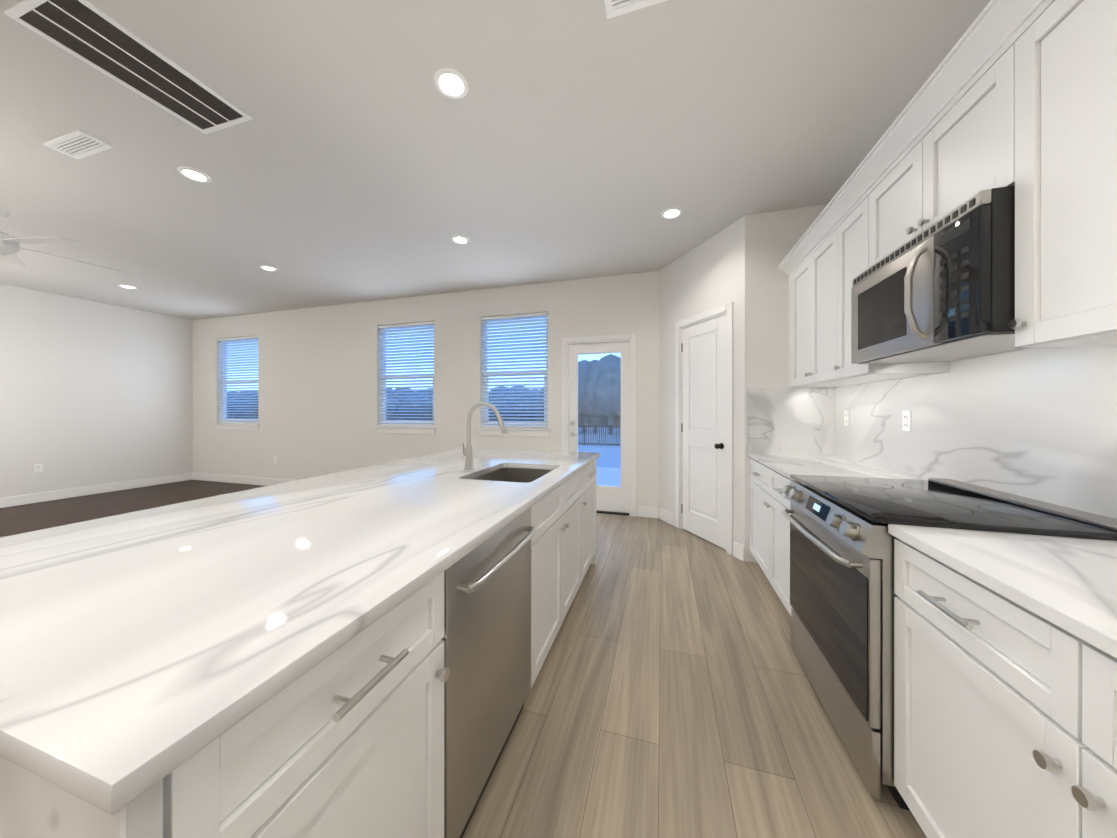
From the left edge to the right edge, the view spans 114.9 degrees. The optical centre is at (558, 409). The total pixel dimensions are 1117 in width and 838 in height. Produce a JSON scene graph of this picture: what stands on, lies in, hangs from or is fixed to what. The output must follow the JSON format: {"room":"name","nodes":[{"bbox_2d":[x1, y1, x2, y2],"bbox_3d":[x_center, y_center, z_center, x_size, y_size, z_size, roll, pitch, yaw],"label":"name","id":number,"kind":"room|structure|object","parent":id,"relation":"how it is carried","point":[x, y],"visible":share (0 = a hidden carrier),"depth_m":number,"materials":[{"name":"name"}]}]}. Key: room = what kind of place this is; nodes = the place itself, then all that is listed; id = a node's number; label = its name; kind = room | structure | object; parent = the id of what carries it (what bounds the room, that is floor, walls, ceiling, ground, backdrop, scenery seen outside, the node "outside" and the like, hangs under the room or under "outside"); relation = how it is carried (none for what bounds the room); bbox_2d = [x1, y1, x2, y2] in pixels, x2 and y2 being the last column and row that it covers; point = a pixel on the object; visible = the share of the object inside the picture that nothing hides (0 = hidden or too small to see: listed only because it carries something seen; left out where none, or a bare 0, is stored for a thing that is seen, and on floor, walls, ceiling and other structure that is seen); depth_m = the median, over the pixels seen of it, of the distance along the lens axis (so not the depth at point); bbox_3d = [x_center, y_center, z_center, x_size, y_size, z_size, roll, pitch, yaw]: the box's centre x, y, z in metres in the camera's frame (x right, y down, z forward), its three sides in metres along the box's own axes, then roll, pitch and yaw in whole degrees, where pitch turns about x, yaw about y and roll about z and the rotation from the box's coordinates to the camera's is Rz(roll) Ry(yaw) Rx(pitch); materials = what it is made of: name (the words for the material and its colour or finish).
{"room":"kitchen","nodes":[
{"label":"kitchen","id":0,"kind":"room"},
{"bbox_2d":[0,284,192,497],"bbox_3d":[-7.803,-0.178,2.829,0.140,2.900,7.930,0,0,16],"label":"wall","id":1,"kind":"structure","parent":0,"point":[93,393],"depth_m":5.31,"materials":[{"name":"white paint"}]},
{"bbox_2d":[34,464,41,472],"bbox_3d":[-7.123,0.800,4.876,0.009,0.114,0.070,0,0,16],"label":"outlet","id":2,"kind":"object","parent":1,"relation":"attached to","point":[37,467],"visible":1,"depth_m":4.87,"materials":[{"name":"white plastic"}]},
{"bbox_2d":[0,473,191,507],"bbox_3d":[-7.724,1.207,2.822,0.018,0.130,7.620,0,0,16],"label":"baseboard","id":3,"kind":"structure","parent":1,"relation":"attached to","point":[89,490],"depth_m":5.29,"materials":[{"name":"white paint"}]},
{"bbox_2d":[193,271,658,517],"bbox_3d":[-2.067,-0.180,5.200,9.525,2.900,0.140,0,0,16],"label":"wall","id":4,"kind":"structure","parent":0,"point":[318,394],"depth_m":5.34,"materials":[{"name":"white paint"}]},
{"bbox_2d":[213,336,259,429],"bbox_3d":[-5.540,-0.457,6.197,1.090,1.603,0.160,0,0,16],"label":"window","id":5,"kind":"structure","parent":4,"relation":"in","point":[235,423],"depth_m":6.19,"materials":[{"name":"white plastic"}]},
{"bbox_2d":[192,472,295,485],"bbox_3d":[-3.301,1.205,5.482,6.940,0.130,0.018,0,0,16],"label":"baseboard","id":6,"kind":"structure","parent":4,"relation":"attached to","point":[195,476],"depth_m":6.13,"materials":[{"name":"white paint"}]},
{"bbox_2d":[374,321,435,433],"bbox_3d":[-2.216,-0.456,5.218,1.060,1.603,0.160,0,0,16],"label":"window","id":7,"kind":"structure","parent":4,"relation":"in","point":[419,426],"depth_m":5.20,"materials":[{"name":"white plastic"}]},
{"bbox_2d":[477,312,550,436],"bbox_3d":[-0.585,-0.456,4.738,1.040,1.603,0.160,0,0,16],"label":"window","id":8,"kind":"structure","parent":4,"relation":"in","point":[536,428],"depth_m":4.72,"materials":[{"name":"white plastic"}]},
{"bbox_2d":[561,333,636,516],"bbox_3d":[0.502,0.178,4.429,0.930,2.185,0.166,0,0,16],"label":"exterior door","id":9,"kind":"structure","parent":4,"relation":"in","point":[619,500],"depth_m":4.37,"materials":[{"name":"white paint"}]},
{"bbox_2d":[638,506,660,518],"bbox_3d":[1.064,1.206,4.191,0.263,0.130,0.027,0,0,16],"label":"baseboard","id":10,"kind":"structure","parent":4,"relation":"attached to","point":[643,511],"depth_m":4.19,"materials":[{"name":"white paint"}]},
{"bbox_2d":[0,480,926,837],"bbox_3d":[-3.190,1.302,1.388,10.125,0.060,8.090,0,0,16],"label":"floor","id":11,"kind":"structure","parent":0,"point":[672,692],"depth_m":1.49,"materials":[{"name":"brown wood"}]},
{"bbox_2d":[0,448,599,837],"bbox_3d":[-0.647,0.815,1.828,1.295,0.915,2.730,0,0,16],"label":"kitchen island","id":12,"kind":"object","parent":11,"relation":"on","point":[265,662],"visible":0.98,"depth_m":0.66,"materials":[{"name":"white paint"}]},
{"bbox_2d":[462,402,507,468],"bbox_3d":[-0.442,0.155,2.100,0.284,0.402,0.110,0,0,16],"label":"faucet","id":13,"kind":"object","parent":12,"relation":"on","point":[467,455],"visible":1,"depth_m":2.13,"materials":[{"name":"silver metal"}]},
{"bbox_2d":[441,507,536,837],"bbox_3d":[-0.450,0.836,1.269,0.639,0.873,0.604,0,0,16],"label":"dishwasher","id":14,"kind":"object","parent":12,"relation":"in","point":[486,638],"visible":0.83,"depth_m":1.08,"materials":[{"name":"silver metal"}]},
{"bbox_2d":[473,467,552,482],"bbox_3d":[-0.255,0.541,2.071,0.468,0.302,0.638,0,0,16],"label":"sink","id":15,"kind":"object","parent":12,"relation":"in","point":[521,475],"depth_m":2.36,"materials":[{"name":"silver metal"}]},
{"bbox_2d":[750,457,791,615],"bbox_3d":[1.716,0.834,2.326,0.598,0.876,1.175,0,0,16],"label":"base cabinet","id":16,"kind":"object","parent":11,"relation":"on","point":[769,529],"depth_m":2.37,"materials":[{"name":"white paint"}]},
{"bbox_2d":[748,453,924,480],"bbox_3d":[1.707,0.371,2.319,0.613,0.030,1.156,0,0,16],"label":"countertop","id":17,"kind":"structure","parent":16,"relation":"on","point":[784,464],"depth_m":2.24,"materials":[{"name":"white stone"}]},
{"bbox_2d":[781,474,1116,810],"bbox_3d":[1.380,0.798,1.414,0.726,0.949,0.778,0,0,16],"label":"range","id":18,"kind":"object","parent":11,"relation":"on","point":[842,594],"visible":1,"depth_m":1.24,"materials":[{"name":"silver metal"}]},
{"bbox_2d":[894,539,1116,837],"bbox_3d":[1.179,0.835,0.502,0.598,0.876,1.099,0,0,16],"label":"base cabinet","id":19,"kind":"object","parent":11,"relation":"on","point":[1005,685],"depth_m":0.79,"materials":[{"name":"white paint"}]},
{"bbox_2d":[888,524,1116,660],"bbox_3d":[1.034,0.373,0.033,0.613,0.030,2.078,0,0,16],"label":"countertop","id":20,"kind":"structure","parent":19,"relation":"on","point":[1068,583],"depth_m":0.80,"materials":[{"name":"white stone"}]},
{"bbox_2d":[0,0,990,319],"bbox_3d":[-3.176,-1.658,1.435,10.125,0.060,8.190,0,0,16],"label":"ceiling","id":21,"kind":"structure","parent":0,"point":[360,156],"depth_m":2.15,"materials":[{"name":"white paint"}]},
{"bbox_2d":[0,209,120,271],"bbox_3d":[-4.560,-1.448,2.921,1.286,0.359,1.265,0,0,16],"label":"ceiling fan","id":22,"kind":"object","parent":21,"relation":"hanging from","point":[9,247],"visible":1,"depth_m":2.91,"materials":[{"name":"white"}]},
{"bbox_2d":[42,130,112,158],"bbox_3d":[-2.947,-1.622,2.186,0.380,0.010,0.140,0,0,16],"label":"ceiling vent","id":23,"kind":"object","parent":21,"relation":"in","point":[78,144],"visible":1,"depth_m":2.18,"materials":[{"name":"white plastic"}]},
{"bbox_2d":[118,285,136,288],"bbox_3d":[-5.704,-1.625,4.717,0.164,0.008,0.164,0,0,16],"label":"recessed light","id":24,"kind":"object","parent":21,"relation":"in","point":[127,287],"visible":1,"depth_m":4.71,"materials":[{"name":"white plastic"}]},
{"bbox_2d":[3,0,252,133],"bbox_3d":[-1.984,-1.622,1.720,0.390,0.010,0.670,0,0,16],"label":"ceiling vent","id":25,"kind":"object","parent":21,"relation":"in","point":[89,33],"visible":1,"depth_m":1.65,"materials":[{"name":"white plastic"}]},
{"bbox_2d":[177,167,210,182],"bbox_3d":[-2.520,-1.623,2.466,0.164,0.008,0.164,0,0,16],"label":"recessed light","id":26,"kind":"object","parent":21,"relation":"in","point":[194,174],"visible":1,"depth_m":2.46,"materials":[{"name":"white plastic"}]},
{"bbox_2d":[259,265,276,270],"bbox_3d":[-3.334,-1.624,4.093,0.164,0.008,0.164,0,0,16],"label":"recessed light","id":27,"kind":"object","parent":21,"relation":"in","point":[266,267],"visible":1,"depth_m":4.09,"materials":[{"name":"white plastic"}]},
{"bbox_2d":[434,68,467,98],"bbox_3d":[-0.534,-1.623,1.777,0.164,0.008,0.164,0,0,16],"label":"recessed light","id":28,"kind":"object","parent":21,"relation":"in","point":[451,83],"visible":1,"depth_m":1.77,"materials":[{"name":"white plastic"}]},
{"bbox_2d":[451,235,468,243],"bbox_3d":[-0.940,-1.624,3.408,0.164,0.008,0.164,0,0,16],"label":"recessed light","id":29,"kind":"object","parent":21,"relation":"in","point":[458,239],"visible":0.98,"depth_m":3.40,"materials":[{"name":"white plastic"}]},
{"bbox_2d":[604,0,666,18],"bbox_3d":[0.320,-1.622,1.260,0.350,0.010,0.350,0,0,16],"label":"ceiling vent","id":30,"kind":"object","parent":21,"relation":"in","point":[614,8],"visible":1,"depth_m":1.43,"materials":[{"name":"white plastic"}]},
{"bbox_2d":[661,208,681,218],"bbox_3d":[0.937,-1.624,2.949,0.164,0.008,0.164,0,0,16],"label":"recessed light","id":31,"kind":"object","parent":21,"relation":"in","point":[670,213],"visible":1,"depth_m":2.95,"materials":[{"name":"white plastic"}]},
{"bbox_2d":[659,216,744,560],"bbox_3d":[1.424,-0.179,3.595,0.110,2.900,1.245,0,0,-18],"label":"wall","id":32,"kind":"structure","parent":0,"point":[707,275],"depth_m":3.44,"materials":[{"name":"white paint"}]},
{"bbox_2d":[675,302,732,554],"bbox_3d":[1.424,0.164,3.492,0.170,2.215,0.800,0,0,-18],"label":"pantry door","id":33,"kind":"structure","parent":32,"relation":"in","point":[703,425],"depth_m":3.46,"materials":[{"name":"white paint"}]},
{"bbox_2d":[745,204,826,562],"bbox_3d":[1.897,-0.178,2.965,0.655,2.900,0.150,0,0,16],"label":"wall","id":34,"kind":"structure","parent":0,"point":[772,239],"depth_m":2.94,"materials":[{"name":"white paint"}]},
{"bbox_3d":[1.468,-0.177,0.099,0.140,2.900,7.930,0,0,16],"label":"wall","id":35,"kind":"structure","parent":0,"visible":0},
{"bbox_2d":[786,216,884,387],"bbox_3d":[1.902,-0.676,2.415,0.334,0.995,0.897,0,0,16],"label":"upper cabinet","id":36,"kind":"object","parent":35,"relation":"attached to","point":[808,271],"depth_m":2.46,"materials":[{"name":"white paint"}]},
{"bbox_2d":[830,180,915,383],"bbox_3d":[1.753,-0.676,1.908,0.334,0.995,0.397,0,0,16],"label":"upper cabinet","id":37,"kind":"object","parent":35,"relation":"attached to","point":[844,214],"depth_m":2.03,"materials":[{"name":"white paint"}]},
{"bbox_2d":[858,12,1001,379],"bbox_3d":[1.589,-0.676,1.352,0.334,0.995,0.882,0,0,16],"label":"upper cabinet","id":38,"kind":"object","parent":35,"relation":"attached to","point":[948,152],"depth_m":1.33,"materials":[{"name":"white paint"}]},
{"bbox_2d":[851,185,1028,363],"bbox_3d":[1.524,-0.438,1.371,0.470,0.429,0.754,0,0,16],"label":"microwave","id":39,"kind":"object","parent":38,"relation":"attached to","point":[942,289],"visible":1,"depth_m":1.21,"materials":[{"name":"silver metal"}]},
{"bbox_2d":[748,345,1116,518],"bbox_3d":[1.317,0.081,0.961,0.634,0.614,4.019,0,0,16],"label":"backsplash","id":40,"kind":"structure","parent":35,"relation":"attached to","point":[1039,424],"depth_m":1.49,"materials":[{"name":"stone"}]},
{"bbox_2d":[844,410,848,425],"bbox_3d":[2.106,0.062,2.606,0.009,0.114,0.070,0,0,16],"label":"outlet","id":41,"kind":"object","parent":40,"relation":"attached to","point":[846,417],"visible":1,"depth_m":2.60,"materials":[{"name":"white plastic"}]},
{"bbox_2d":[902,411,910,431],"bbox_3d":[1.917,0.062,1.963,0.009,0.114,0.070,0,0,16],"label":"outlet","id":42,"kind":"object","parent":40,"relation":"attached to","point":[906,420],"visible":1,"depth_m":1.96,"materials":[{"name":"white plastic"}]},
{"bbox_2d":[1002,0,1116,347],"bbox_3d":[1.422,-0.675,0.785,0.334,0.995,0.420,0,0,16],"label":"upper cabinet","id":43,"kind":"object","parent":35,"relation":"attached to","point":[1021,95],"depth_m":0.92,"materials":[{"name":"white paint"}]},
{"label":"outside","id":44,"kind":"structure","parent":0,"visible":0},
{"bbox_2d":[578,425,620,485],"bbox_3d":[-24.350,1.959,58.966,200.000,1.200,90.400,0,0,16],"label":"patio","id":45,"kind":"structure","parent":44,"point":[605,465],"depth_m":13.86,"materials":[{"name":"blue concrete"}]},
{"bbox_2d":[227,354,620,433],"bbox_3d":[-31.636,-1.622,51.922,170.000,7.691,23.272,0,0,16],"label":"trees","id":46,"kind":"object","parent":45,"relation":"on","point":[603,376],"depth_m":33.31,"materials":[{"name":"green plant"}]},
{"bbox_2d":[578,424,620,445],"bbox_3d":[-6.980,1.460,23.306,70.352,1.300,0.080,0,0,16],"label":"fence","id":47,"kind":"object","parent":45,"relation":"on","point":[603,443],"depth_m":20.54,"materials":[{"name":"grey metal"}]}
]}

